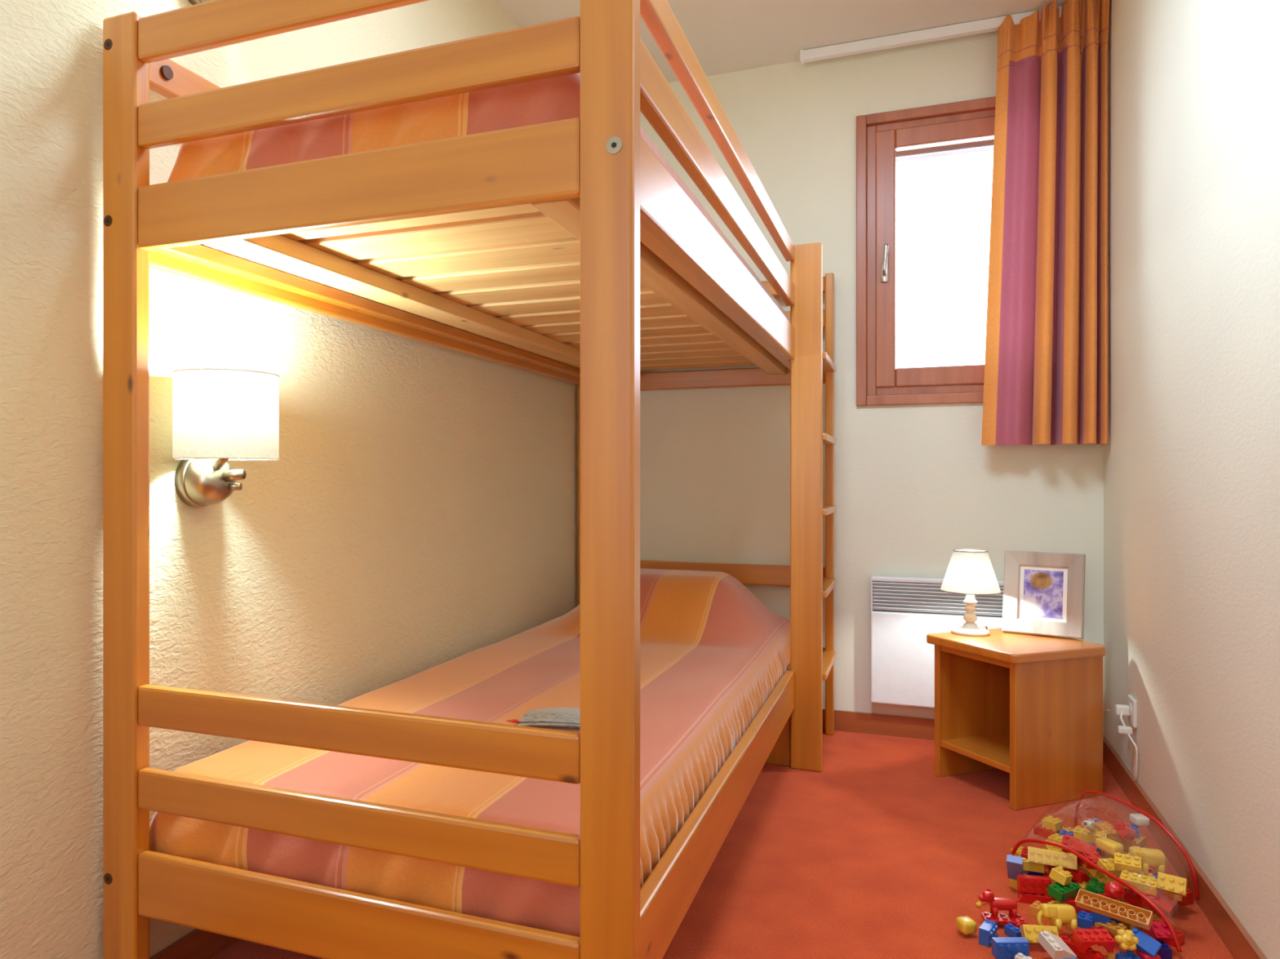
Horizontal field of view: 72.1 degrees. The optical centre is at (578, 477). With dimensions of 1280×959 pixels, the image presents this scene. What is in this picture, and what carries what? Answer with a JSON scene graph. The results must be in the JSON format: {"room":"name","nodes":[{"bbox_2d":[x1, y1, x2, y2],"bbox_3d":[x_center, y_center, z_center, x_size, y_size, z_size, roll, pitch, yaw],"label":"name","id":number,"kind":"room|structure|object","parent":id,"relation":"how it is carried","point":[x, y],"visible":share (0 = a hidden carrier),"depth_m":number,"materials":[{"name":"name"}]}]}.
{"room":"bedroom","nodes":[
{"label":"bedroom","id":0,"kind":"room"},
{"bbox_2d":[0,0,577,958],"bbox_3d":[-0.870,-0.323,1.530,0.100,2.545,4.933,0,0,21],"label":"wall","id":1,"kind":"structure","parent":0,"point":[417,512],"depth_m":1.75,"materials":[{"name":"beige paint"}]},
{"bbox_2d":[149,928,239,958],"bbox_3d":[-0.826,0.915,1.486,0.012,0.070,4.683,0,0,21],"label":"baseboard","id":2,"kind":"structure","parent":1,"relation":"attached to","point":[197,944],"depth_m":1.70,"materials":[{"name":"brown wood"}]},
{"bbox_2d":[188,0,211,4],"bbox_3d":[-0.665,-1.043,1.640,0.204,0.250,0.187,0,0,21],"label":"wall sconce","id":3,"kind":"object","parent":1,"relation":"attached to","point":[192,2],"visible":0.12,"depth_m":1.69,"materials":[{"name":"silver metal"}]},
{"bbox_2d":[171,368,279,506],"bbox_3d":[-0.665,-0.068,1.640,0.204,0.250,0.187,0,0,21],"label":"wall sconce","id":4,"kind":"object","parent":1,"relation":"attached to","point":[220,415],"visible":1,"depth_m":1.57,"materials":[{"name":"fabric"}]},
{"bbox_2d":[222,469,246,490],"bbox_3d":[-0.660,0.004,1.685,0.044,0.042,0.033,0,0,16],"label":"switch","id":5,"kind":"object","parent":4,"relation":"attached to","point":[229,477],"depth_m":1.68,"materials":[{"name":"silver metal"}]},
{"bbox_2d":[211,729,1234,958],"bbox_3d":[0.069,0.990,1.170,2.110,0.080,4.933,0,0,21],"label":"floor","id":6,"kind":"structure","parent":0,"point":[873,854],"depth_m":2.15,"materials":[{"name":"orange carpet"}]},
{"bbox_2d":[102,0,836,958],"bbox_3d":[0.070,0.083,2.383,1.036,1.735,2.293,0,0,21],"label":"bunk bed","id":7,"kind":"object","parent":6,"relation":"on","point":[566,250],"visible":0.91,"depth_m":1.42,"materials":[{"name":"brown wood"}]},
{"bbox_2d":[149,568,790,937],"bbox_3d":[0.024,0.517,2.398,0.883,0.358,2.216,0,0,21],"label":"bedspread","id":8,"kind":"object","parent":7,"relation":"on","point":[712,654],"visible":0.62,"depth_m":1.64,"materials":[{"name":"fabric"}]},
{"bbox_2d":[517,707,580,728],"bbox_3d":[-0.038,0.500,1.837,0.164,0.017,0.122,0,0,8],"label":"book","id":9,"kind":"object","parent":8,"relation":"on","point":[548,717],"visible":0.75,"depth_m":1.81,"materials":[{"name":"paper"}]},
{"bbox_2d":[167,72,790,321],"bbox_3d":[0.036,-0.577,2.393,0.841,0.272,2.202,0,0,21],"label":"mattress","id":10,"kind":"object","parent":7,"relation":"on","point":[556,98],"visible":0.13,"depth_m":1.36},
{"bbox_2d":[955,916,976,936],"bbox_3d":[0.805,0.933,1.821,0.032,0.032,0.032,0,0,-9],"label":"brick","id":11,"kind":"object","parent":6,"relation":"on","point":[966,926],"visible":1,"depth_m":1.81,"materials":[{"name":"yellow plastic"}]},
{"bbox_2d":[978,919,998,946],"bbox_3d":[0.840,0.933,1.795,0.024,0.032,0.049,0,0,41],"label":"brick","id":12,"kind":"object","parent":6,"relation":"on","point":[988,930],"visible":0.88,"depth_m":1.78,"materials":[{"name":"blue plastic"}]},
{"bbox_2d":[981,911,1026,929],"bbox_3d":[0.901,0.939,1.859,0.082,0.021,0.044,0,0,9],"label":"cart","id":13,"kind":"object","parent":6,"relation":"on","point":[1002,918],"visible":0.8,"depth_m":1.85,"materials":[{"name":"red plastic"}]},
{"bbox_2d":[978,888,1022,919],"bbox_3d":[0.897,0.904,1.863,0.089,0.051,0.027,0,0,6],"label":"dog","id":14,"kind":"object","parent":13,"relation":"on","point":[996,904],"visible":1,"depth_m":1.85},
{"bbox_2d":[991,937,1029,958],"bbox_3d":[0.856,0.933,1.736,0.065,0.032,0.024,0,0,-1],"label":"brick","id":15,"kind":"object","parent":6,"relation":"on","point":[1006,948],"visible":0.94,"depth_m":1.73,"materials":[{"name":"blue plastic"}]},
{"bbox_2d":[1004,923,1022,937],"bbox_3d":[0.906,0.938,1.814,0.032,0.022,0.032,0,0,-19],"label":"brick","id":16,"kind":"object","parent":6,"relation":"on","point":[1010,930],"visible":0.74,"depth_m":1.81,"materials":[{"name":"blue plastic"}]},
{"bbox_2d":[926,628,1105,810],"bbox_3d":[1.345,0.725,2.706,0.382,0.450,0.363,0,0,-21],"label":"nightstand","id":17,"kind":"object","parent":6,"relation":"on","point":[1028,708],"visible":0.89,"depth_m":2.60,"materials":[{"name":"brown wood"}]},
{"bbox_2d":[940,731,1009,773],"bbox_3d":[1.345,0.842,2.706,0.325,0.020,0.274,0,0,-20],"label":"shelf","id":18,"kind":"object","parent":17,"relation":"attached to","point":[992,748],"depth_m":2.73,"materials":[{"name":"brown wood"}]},
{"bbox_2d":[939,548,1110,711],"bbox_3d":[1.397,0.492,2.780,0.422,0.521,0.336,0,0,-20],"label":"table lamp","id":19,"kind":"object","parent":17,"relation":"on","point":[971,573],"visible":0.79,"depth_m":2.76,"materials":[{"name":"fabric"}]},
{"bbox_2d":[1001,550,1085,639],"bbox_3d":[1.475,0.369,2.785,0.228,0.263,0.068,0,0,38],"label":"picture frame","id":20,"kind":"object","parent":17,"relation":"on","point":[1044,593],"visible":1,"depth_m":2.78,"materials":[{"name":"grey wood"}]},
{"bbox_2d":[1022,568,1063,618],"bbox_3d":[1.475,0.368,2.784,0.112,0.148,0.001,0,-9,38],"label":"picture","id":21,"kind":"object","parent":20,"relation":"attached to","point":[1042,589],"depth_m":2.78},
{"bbox_2d":[1009,874,1025,890],"bbox_3d":[1.038,0.937,2.033,0.065,0.024,0.032,0,0,-21],"label":"brick","id":22,"kind":"object","parent":6,"relation":"on","point":[1013,883],"visible":0.09,"depth_m":2.03,"materials":[{"name":"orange plastic"}]},
{"bbox_2d":[1006,854,1023,879],"bbox_3d":[1.000,0.897,2.009,0.032,0.063,0.040,0,0,31],"label":"brick","id":23,"kind":"object","parent":22,"relation":"on","point":[1014,864],"visible":0.91,"depth_m":2.00,"materials":[{"name":"purple plastic"}]},
{"bbox_2d":[1023,870,1043,876],"bbox_3d":[1.056,0.916,2.035,0.032,0.024,0.032,0,0,11],"label":"brick","id":24,"kind":"object","parent":22,"relation":"on","point":[1026,873],"visible":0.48,"depth_m":2.02,"materials":[{"name":"blue plastic"}]},
{"bbox_2d":[1014,952,1031,958],"bbox_3d":[0.871,0.938,1.704,0.032,0.022,0.032,0,0,-39],"label":"brick","id":25,"kind":"object","parent":6,"relation":"on","point":[1020,956],"visible":1,"depth_m":1.70,"materials":[{"name":"white plastic"}]},
{"bbox_2d":[1017,889,1052,904],"bbox_3d":[1.021,0.937,1.964,0.065,0.024,0.032,0,0,21],"label":"brick","id":26,"kind":"object","parent":6,"relation":"on","point":[1028,898],"visible":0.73,"depth_m":1.95,"materials":[{"name":"red plastic"}]},
{"bbox_2d":[1017,874,1051,894],"bbox_3d":[1.020,0.911,1.962,0.065,0.034,0.027,0,0,11],"label":"brick","id":27,"kind":"object","parent":26,"relation":"on","point":[1025,883],"visible":0.92,"depth_m":1.96,"materials":[{"name":"red plastic"}]},
{"bbox_2d":[1019,924,1058,944],"bbox_3d":[0.932,0.924,1.771,0.065,0.038,0.036,0,0,7],"label":"brick","id":28,"kind":"object","parent":6,"relation":"on","point":[1030,932],"visible":0.59,"depth_m":1.77,"materials":[{"name":"yellow plastic"}]},
{"bbox_2d":[1029,900,1064,926],"bbox_3d":[1.013,0.937,1.890,0.032,0.024,0.065,0,0,-42],"label":"brick","id":29,"kind":"object","parent":6,"relation":"on","point":[1034,908],"visible":0.19,"depth_m":1.90,"materials":[{"name":"orange plastic"}]},
{"bbox_2d":[1036,903,1077,933],"bbox_3d":[0.986,0.907,1.806,0.084,0.054,0.044,0,0,5],"label":"elephant","id":30,"kind":"object","parent":6,"relation":"on","point":[1057,914],"visible":0.96,"depth_m":1.80},
{"bbox_2d":[1047,900,1077,915],"bbox_3d":[1.055,0.937,1.911,0.049,0.024,0.032,0,0,-16],"label":"brick","id":31,"kind":"object","parent":6,"relation":"on","point":[1052,902],"visible":0.18,"depth_m":1.91,"materials":[{"name":"yellow plastic"}]},
{"bbox_2d":[1061,895,1091,912],"bbox_3d":[1.073,0.916,1.892,0.049,0.024,0.032,0,0,11],"label":"brick","id":32,"kind":"object","parent":31,"relation":"on","point":[1070,901],"visible":0.43,"depth_m":1.88,"materials":[{"name":"red plastic"}]},
{"bbox_2d":[1046,881,1080,902],"bbox_3d":[1.052,0.893,1.900,0.065,0.029,0.035,0,0,-29],"label":"brick","id":33,"kind":"object","parent":32,"relation":"on","point":[1061,893],"visible":0.9,"depth_m":1.89,"materials":[{"name":"green plastic"}]},
{"bbox_2d":[1048,866,1072,885],"bbox_3d":[1.050,0.867,1.909,0.037,0.035,0.036,0,0,-39],"label":"brick","id":34,"kind":"object","parent":33,"relation":"on","point":[1058,874],"visible":1,"depth_m":1.90,"materials":[{"name":"yellow plastic"}]},
{"bbox_2d":[1057,932,1104,958],"bbox_3d":[0.992,0.937,1.744,0.016,0.024,0.098,0,0,-29],"label":"brick","id":35,"kind":"object","parent":6,"relation":"on","point":[1090,953],"visible":0.61,"depth_m":1.73,"materials":[{"name":"red plastic"}]},
{"bbox_2d":[1071,928,1115,953],"bbox_3d":[1.012,0.909,1.724,0.065,0.037,0.038,0,0,-1],"label":"arch","id":36,"kind":"object","parent":35,"relation":"on","point":[1082,940],"visible":1,"depth_m":1.71,"materials":[{"name":"red plastic"}]},
{"bbox_2d":[1077,911,1095,928],"bbox_3d":[1.077,0.937,1.857,0.032,0.024,0.032,0,0,37],"label":"brick","id":37,"kind":"object","parent":6,"relation":"on","point":[1084,920],"visible":0.87,"depth_m":1.85,"materials":[{"name":"blue plastic"}]},
{"bbox_2d":[1010,791,1198,952],"bbox_3d":[1.245,0.854,2.015,0.309,0.185,0.506,0,0,-20],"label":"bag","id":38,"kind":"object","parent":6,"relation":"on","point":[1174,839],"visible":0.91,"depth_m":1.97,"materials":[{"name":"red plastic"}]},
{"bbox_2d":[1010,846,1023,857],"bbox_3d":[1.081,0.916,2.119,0.032,0.024,0.065,0,0,-11],"label":"brick","id":39,"kind":"object","parent":38,"relation":"in","point":[1018,853],"visible":0.14,"depth_m":2.13,"materials":[{"name":"yellow plastic"}]},
{"bbox_2d":[1021,848,1044,866],"bbox_3d":[1.074,0.895,2.072,0.049,0.024,0.032,0,0,31],"label":"brick","id":40,"kind":"object","parent":38,"relation":"in","point":[1024,851],"visible":0.2,"depth_m":2.07,"materials":[{"name":"red plastic"}]},
{"bbox_2d":[1022,857,1044,873],"bbox_3d":[1.046,0.894,2.024,0.049,0.024,0.016,0,0,21],"label":"brick","id":41,"kind":"object","parent":38,"relation":"in","point":[1028,866],"visible":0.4,"depth_m":2.02,"materials":[{"name":"yellow plastic"}]},
{"bbox_2d":[1033,822,1060,839],"bbox_3d":[1.132,0.853,2.118,0.032,0.024,0.049,0,0,-32],"label":"brick","id":42,"kind":"object","parent":38,"relation":"in","point":[1038,830],"visible":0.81,"depth_m":2.11,"materials":[{"name":"red plastic"}]},
{"bbox_2d":[1041,815,1062,831],"bbox_3d":[1.141,0.832,2.112,0.032,0.024,0.032,0,0,-34],"label":"brick","id":43,"kind":"object","parent":42,"relation":"on","point":[1049,823],"visible":1,"depth_m":2.10,"materials":[{"name":"yellow plastic"}]},
{"bbox_2d":[1027,846,1077,870],"bbox_3d":[1.078,0.866,1.996,0.098,0.037,0.033,0,0,26],"label":"brick","id":44,"kind":"object","parent":38,"relation":"in","point":[1043,856],"visible":0.99,"depth_m":1.99,"materials":[{"name":"yellow plastic"}]},
{"bbox_2d":[1043,840,1064,852],"bbox_3d":[1.116,0.874,2.057,0.032,0.024,0.065,0,0,16],"label":"brick","id":45,"kind":"object","parent":38,"relation":"in","point":[1045,846],"visible":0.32,"depth_m":2.05,"materials":[{"name":"yellow plastic"}]},
{"bbox_2d":[1048,833,1071,853],"bbox_3d":[1.136,0.853,2.045,0.032,0.024,0.065,0,0,-34],"label":"brick","id":46,"kind":"object","parent":38,"relation":"in","point":[1056,838],"visible":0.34,"depth_m":2.05,"materials":[{"name":"yellow plastic"}]},
{"bbox_2d":[1058,829,1073,836],"bbox_3d":[1.161,0.853,2.082,0.032,0.024,0.032,0,0,36],"label":"brick","id":47,"kind":"object","parent":38,"relation":"in","point":[1062,832],"visible":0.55,"depth_m":2.08,"materials":[{"name":"blue plastic"}]},
{"bbox_2d":[1067,868,1090,883],"bbox_3d":[1.131,0.895,1.980,0.032,0.024,0.032,0,0,-24],"label":"brick","id":48,"kind":"object","parent":38,"relation":"in","point":[1078,876],"visible":0.73,"depth_m":1.97,"materials":[{"name":"red plastic"}]},
{"bbox_2d":[1061,834,1097,854],"bbox_3d":[1.138,0.837,1.994,0.065,0.035,0.038,0,0,41],"label":"brick","id":49,"kind":"object","parent":38,"relation":"in","point":[1075,844],"visible":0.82,"depth_m":1.99,"materials":[{"name":"red plastic"}]},
{"bbox_2d":[1077,881,1087,890],"bbox_3d":[1.151,0.916,1.952,0.065,0.024,0.032,0,0,13],"label":"brick","id":50,"kind":"object","parent":38,"relation":"in","point":[1082,886],"visible":0.12,"depth_m":1.95,"materials":[{"name":"yellow plastic"}]},
{"bbox_2d":[1093,875,1128,892],"bbox_3d":[1.173,0.895,1.934,0.032,0.024,0.065,0,0,-44],"label":"brick","id":51,"kind":"object","parent":50,"relation":"on","point":[1101,879],"visible":0.23,"depth_m":1.93,"materials":[{"name":"yellow plastic"}]},
{"bbox_2d":[1083,864,1104,877],"bbox_3d":[1.156,0.870,1.958,0.032,0.033,0.037,0,0,-14],"label":"brick","id":52,"kind":"object","parent":51,"relation":"on","point":[1094,873],"visible":0.16,"depth_m":1.94,"materials":[{"name":"yellow plastic"}]},
{"bbox_2d":[1073,826,1107,844],"bbox_3d":[1.191,0.832,2.040,0.065,0.024,0.032,0,0,35],"label":"brick","id":53,"kind":"object","parent":38,"relation":"in","point":[1083,834],"visible":0.85,"depth_m":2.03,"materials":[{"name":"yellow plastic"}]},
{"bbox_2d":[1082,820,1095,832],"bbox_3d":[1.177,0.805,2.022,0.049,0.036,0.014,0,0,-39],"label":"tube","id":54,"kind":"object","parent":53,"relation":"on","point":[1089,825],"visible":1,"depth_m":2.02,"materials":[{"name":"white plastic"}]},
{"bbox_2d":[1081,850,1102,869],"bbox_3d":[1.142,0.849,1.948,0.032,0.033,0.037,0,0,11],"label":"brick","id":55,"kind":"object","parent":38,"relation":"in","point":[1094,856],"visible":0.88,"depth_m":1.94,"materials":[{"name":"red plastic"}]},
{"bbox_2d":[1084,876,1105,894],"bbox_3d":[1.129,0.898,1.915,0.038,0.036,0.049,0,0,36],"label":"brick","id":56,"kind":"object","parent":38,"relation":"in","point":[1093,885],"visible":0.84,"depth_m":1.90,"materials":[{"name":"green plastic"}]},
{"bbox_2d":[1093,821,1123,842],"bbox_3d":[1.245,0.832,2.062,0.032,0.024,0.065,0,0,4],"label":"brick","id":57,"kind":"object","parent":38,"relation":"in","point":[1113,834],"visible":0.82,"depth_m":2.05,"materials":[{"name":"orange plastic"}]},
{"bbox_2d":[1095,837,1123,855],"bbox_3d":[1.177,0.820,1.945,0.032,0.028,0.049,0,0,-19],"label":"brick","id":58,"kind":"object","parent":38,"relation":"in","point":[1109,846],"visible":0.96,"depth_m":1.93,"materials":[{"name":"yellow plastic"}]},
{"bbox_2d":[1101,848,1128,858],"bbox_3d":[1.252,0.875,2.031,0.065,0.024,0.032,0,0,10],"label":"brick","id":59,"kind":"object","parent":38,"relation":"in","point":[1104,855],"visible":0.16,"depth_m":2.03,"materials":[{"name":"orange plastic"}]},
{"bbox_2d":[1106,875,1125,888],"bbox_3d":[1.172,0.874,1.906,0.032,0.024,0.032,0,0,-37],"label":"brick","id":60,"kind":"object","parent":38,"relation":"in","point":[1108,879],"visible":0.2,"depth_m":1.90,"materials":[{"name":"yellow plastic"}]},
{"bbox_2d":[1096,857,1121,877],"bbox_3d":[1.164,0.849,1.912,0.049,0.033,0.037,0,0,-9],"label":"brick","id":61,"kind":"object","parent":60,"relation":"on","point":[1108,864],"visible":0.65,"depth_m":1.91,"materials":[{"name":"yellow plastic"}]},
{"bbox_2d":[1112,821,1137,841],"bbox_3d":[1.260,0.815,2.021,0.042,0.042,0.038,0,0,-24],"label":"brick","id":62,"kind":"object","parent":38,"relation":"in","point":[1125,831],"visible":1,"depth_m":2.01,"materials":[{"name":"red plastic"}]},
{"bbox_2d":[1114,853,1141,875],"bbox_3d":[1.182,0.830,1.887,0.049,0.033,0.037,0,0,31],"label":"brick","id":63,"kind":"object","parent":38,"relation":"in","point":[1122,862],"visible":1,"depth_m":1.88,"materials":[{"name":"yellow plastic"}]},
{"bbox_2d":[1123,889,1143,907],"bbox_3d":[1.193,0.895,1.875,0.049,0.024,0.032,0,0,-40],"label":"brick","id":64,"kind":"object","parent":38,"relation":"in","point":[1131,897],"visible":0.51,"depth_m":1.86,"materials":[{"name":"red plastic"}]},
{"bbox_2d":[1120,834,1146,851],"bbox_3d":[1.299,0.853,2.052,0.065,0.024,0.032,0,0,-41],"label":"brick","id":65,"kind":"object","parent":38,"relation":"in","point":[1141,842],"visible":0.59,"depth_m":2.04,"materials":[{"name":"orange plastic"}]},
{"bbox_2d":[1119,870,1158,896],"bbox_3d":[1.180,0.852,1.846,0.065,0.029,0.035,0,0,41],"label":"brick","id":66,"kind":"object","parent":38,"relation":"in","point":[1144,884],"visible":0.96,"depth_m":1.83,"materials":[{"name":"yellow plastic"}]},
{"bbox_2d":[1128,813,1149,827],"bbox_3d":[1.323,0.810,2.068,0.032,0.026,0.032,0,0,1],"label":"brick","id":67,"kind":"object","parent":38,"relation":"in","point":[1140,820],"visible":1,"depth_m":2.06,"materials":[{"name":"white plastic"}]},
{"bbox_2d":[1120,915,1159,929],"bbox_3d":[1.191,0.937,1.859,0.065,0.024,0.032,0,0,-4],"label":"brick","id":68,"kind":"object","parent":38,"relation":"in","point":[1130,926],"visible":0.08,"depth_m":1.84,"materials":[{"name":"yellow plastic"}]},
{"bbox_2d":[1126,846,1168,875],"bbox_3d":[1.245,0.840,1.924,0.084,0.050,0.034,0,0,16],"label":"elephant","id":69,"kind":"object","parent":38,"relation":"in","point":[1154,858],"visible":0.68,"depth_m":1.91},
{"bbox_2d":[1142,889,1177,914],"bbox_3d":[1.206,0.875,1.821,0.052,0.034,0.049,0,0,-39],"label":"brick","id":70,"kind":"object","parent":38,"relation":"in","point":[1163,901],"visible":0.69,"depth_m":1.81,"materials":[{"name":"red plastic"}]},
{"bbox_2d":[1142,920,1184,947],"bbox_3d":[1.205,0.937,1.807,0.032,0.024,0.065,0,0,-29],"label":"brick","id":71,"kind":"object","parent":38,"relation":"in","point":[1180,936],"visible":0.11,"depth_m":1.78,"materials":[{"name":"red plastic"}]},
{"bbox_2d":[1156,871,1187,897],"bbox_3d":[1.229,0.843,1.816,0.049,0.038,0.036,0,0,41],"label":"brick","id":72,"kind":"object","parent":38,"relation":"in","point":[1175,885],"visible":1,"depth_m":1.81,"materials":[{"name":"yellow plastic"}]},
{"bbox_2d":[1163,891,1182,902],"bbox_3d":[1.267,0.895,1.904,0.065,0.024,0.032,0,0,21],"label":"brick","id":73,"kind":"object","parent":38,"relation":"in","point":[1177,898],"visible":0.12,"depth_m":1.88,"materials":[{"name":"orange plastic"}]},
{"bbox_2d":[1177,888,1193,906],"bbox_3d":[1.312,0.913,1.933,0.032,0.030,0.065,0,0,-19],"label":"arch","id":74,"kind":"object","parent":38,"relation":"in","point":[1188,900],"visible":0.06,"depth_m":1.90,"materials":[{"name":"red plastic"}]},
{"bbox_2d":[1094,920,1127,938],"bbox_3d":[1.107,0.937,1.824,0.032,0.024,0.049,0,0,-37],"label":"brick","id":75,"kind":"object","parent":6,"relation":"on","point":[1113,926],"visible":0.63,"depth_m":1.81,"materials":[{"name":"orange plastic"}]},
{"bbox_2d":[1091,911,1110,924],"bbox_3d":[1.105,0.916,1.857,0.032,0.024,0.065,0,0,27],"label":"brick","id":76,"kind":"object","parent":75,"relation":"on","point":[1096,917],"visible":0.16,"depth_m":1.83,"materials":[{"name":"blue plastic"}]},
{"bbox_2d":[1097,893,1120,902],"bbox_3d":[1.115,0.895,1.843,0.032,0.024,0.049,0,0,-10],"label":"brick","id":77,"kind":"object","parent":76,"relation":"on","point":[1104,895],"visible":0.16,"depth_m":1.86,"materials":[{"name":"red plastic"}]},
{"bbox_2d":[1104,881,1124,899],"bbox_3d":[1.125,0.867,1.841,0.032,0.038,0.035,0,0,1],"label":"ball","id":78,"kind":"object","parent":77,"relation":"on","point":[1113,890],"visible":1,"depth_m":1.83,"materials":[{"name":"red plastic"}]},
{"bbox_2d":[1106,952,1115,958],"bbox_3d":[1.045,0.941,1.719,0.014,0.018,0.032,0,0,41],"label":"tube","id":79,"kind":"object","parent":6,"relation":"on","point":[1110,955],"visible":0.98,"depth_m":1.71,"materials":[{"name":"orange plastic"}]},
{"bbox_2d":[1115,950,1141,958],"bbox_3d":[1.069,0.937,1.701,0.032,0.024,0.032,0,0,-9],"label":"brick","id":80,"kind":"object","parent":6,"relation":"on","point":[1129,954],"visible":0.99,"depth_m":1.71,"materials":[{"name":"blue plastic"}]},
{"bbox_2d":[1114,928,1138,951],"bbox_3d":[1.065,0.899,1.705,0.040,0.039,0.033,0,0,11],"label":"flower","id":81,"kind":"object","parent":80,"relation":"on","point":[1126,940],"visible":1,"depth_m":1.70,"materials":[{"name":"yellow plastic"}]},
{"bbox_2d":[1136,950,1160,958],"bbox_3d":[1.109,0.936,1.707,0.032,0.026,0.032,0,0,1],"label":"brick","id":82,"kind":"object","parent":6,"relation":"on","point":[1142,955],"visible":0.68,"depth_m":1.70,"materials":[{"name":"plastic"}]},
{"bbox_2d":[1131,927,1162,957],"bbox_3d":[1.105,0.907,1.714,0.038,0.035,0.049,0,0,-29],"label":"brick","id":83,"kind":"object","parent":82,"relation":"on","point":[1146,944],"visible":0.7,"depth_m":1.71,"materials":[{"name":"blue plastic"}]},
{"bbox_2d":[1075,888,1153,930],"bbox_3d":[1.081,0.873,1.772,0.036,0.033,0.131,0,0,-42],"label":"plate","id":84,"kind":"object","parent":83,"relation":"on","point":[1110,908],"visible":1,"depth_m":1.77,"materials":[{"name":"orange plastic"}]},
{"bbox_2d":[1156,941,1172,958],"bbox_3d":[1.155,0.937,1.745,0.032,0.024,0.032,0,0,11],"label":"brick","id":85,"kind":"object","parent":6,"relation":"on","point":[1165,952],"visible":0.44,"depth_m":1.73,"materials":[{"name":"blue plastic"}]},
{"bbox_2d":[1147,921,1173,942],"bbox_3d":[1.164,0.909,1.757,0.032,0.037,0.038,0,0,1],"label":"brick","id":86,"kind":"object","parent":85,"relation":"on","point":[1159,931],"visible":0.94,"depth_m":1.75,"materials":[{"name":"plastic"}]},
{"bbox_3d":[0.945,0.937,1.700,0.032,0.024,0.032,0,0,-9],"label":"brick","id":87,"kind":"object","parent":6,"relation":"on","visible":0},
{"bbox_2d":[1037,931,1076,958],"bbox_3d":[0.935,0.910,1.710,0.049,0.037,0.053,0,0,-9],"label":"brick","id":88,"kind":"object","parent":87,"relation":"on","point":[1053,944],"visible":1,"depth_m":1.70,"materials":[{"name":"white plastic"}]},
{"bbox_2d":[495,0,1086,82],"bbox_3d":[0.069,-1.635,1.170,2.110,0.080,4.933,0,0,21],"label":"ceiling","id":89,"kind":"structure","parent":0,"point":[724,36],"depth_m":3.05,"materials":[{"name":"paint"}]},
{"bbox_2d":[800,1,1086,64],"bbox_3d":[1.294,-1.574,3.102,0.992,0.042,0.038,0,0,21],"label":"rail","id":90,"kind":"object","parent":89,"relation":"attached to","point":[990,24],"visible":0.82,"depth_m":3.13,"materials":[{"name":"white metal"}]},
{"bbox_2d":[981,0,1109,445],"bbox_3d":[1.565,-0.853,2.950,0.382,1.481,0.110,0,0,21],"label":"curtain","id":91,"kind":"object","parent":90,"relation":"hanging from","point":[1046,381],"visible":1,"depth_m":2.93,"materials":[{"name":"fabric"}]},
{"bbox_2d":[640,30,1103,735],"bbox_3d":[0.926,-0.323,3.402,1.910,2.545,0.150,0,0,21],"label":"wall","id":92,"kind":"structure","parent":0,"point":[914,485],"depth_m":3.29,"materials":[{"name":"beige paint"}]},
{"bbox_2d":[822,708,934,740],"bbox_3d":[0.897,0.912,3.327,1.886,0.075,0.012,0,0,21],"label":"baseboard","id":93,"kind":"structure","parent":92,"relation":"attached to","point":[922,728],"depth_m":3.23,"materials":[{"name":"brown wood"}]},
{"bbox_2d":[856,96,995,406],"bbox_3d":[1.395,-0.808,3.147,0.760,1.080,0.130,0,0,21],"label":"window","id":94,"kind":"structure","parent":92,"relation":"in","point":[879,135],"depth_m":3.23,"materials":[{"name":"brown wood"}]},
{"bbox_2d":[895,146,993,167],"bbox_3d":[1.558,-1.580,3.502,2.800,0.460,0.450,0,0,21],"label":"trim","id":95,"kind":"structure","parent":94,"relation":"attached to","point":[987,151],"depth_m":3.70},
{"bbox_2d":[895,138,994,158],"bbox_3d":[1.440,-1.266,3.256,0.675,0.092,0.015,0,0,21],"label":"roller shutter","id":96,"kind":"object","parent":94,"relation":"attached to","point":[988,143],"visible":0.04,"depth_m":3.28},
{"bbox_2d":[871,575,1003,708],"bbox_3d":[1.304,0.593,3.143,0.487,0.461,0.063,0,0,21],"label":"wall heater","id":97,"kind":"object","parent":92,"relation":"attached to","point":[904,611],"visible":0.54,"depth_m":3.15,"materials":[{"name":"white metal"}]},
{"bbox_2d":[872,581,1003,617],"bbox_3d":[1.299,0.433,3.129,0.473,0.108,0.001,0,0,21],"label":"grille","id":98,"kind":"object","parent":97,"relation":"attached to","point":[890,598],"depth_m":3.14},
{"bbox_2d":[1103,0,1279,958],"bbox_3d":[1.007,-0.323,0.809,0.100,2.545,4.933,0,0,21],"label":"wall","id":99,"kind":"structure","parent":0,"point":[1192,452],"depth_m":2.01,"materials":[{"name":"beige paint"}]},
{"bbox_2d":[1115,704,1137,781],"bbox_3d":[1.595,0.774,2.553,0.045,0.208,0.086,0,0,21],"label":"plug","id":100,"kind":"object","parent":99,"relation":"attached to","point":[1121,710],"visible":1,"depth_m":2.55,"materials":[{"name":"white plastic"}]},
{"bbox_2d":[1127,694,1137,728],"bbox_3d":[1.625,0.685,2.574,0.012,0.080,0.080,0,0,21],"label":"wall socket","id":101,"kind":"object","parent":99,"relation":"attached to","point":[1131,702],"visible":0.92,"depth_m":2.55,"materials":[{"name":"white plastic"}]},
{"bbox_2d":[1102,735,1266,958],"bbox_3d":[0.946,0.914,0.806,0.012,0.072,4.683,0,0,21],"label":"baseboard","id":102,"kind":"structure","parent":99,"relation":"attached to","point":[1241,945],"depth_m":2.02,"materials":[{"name":"brown wood"}]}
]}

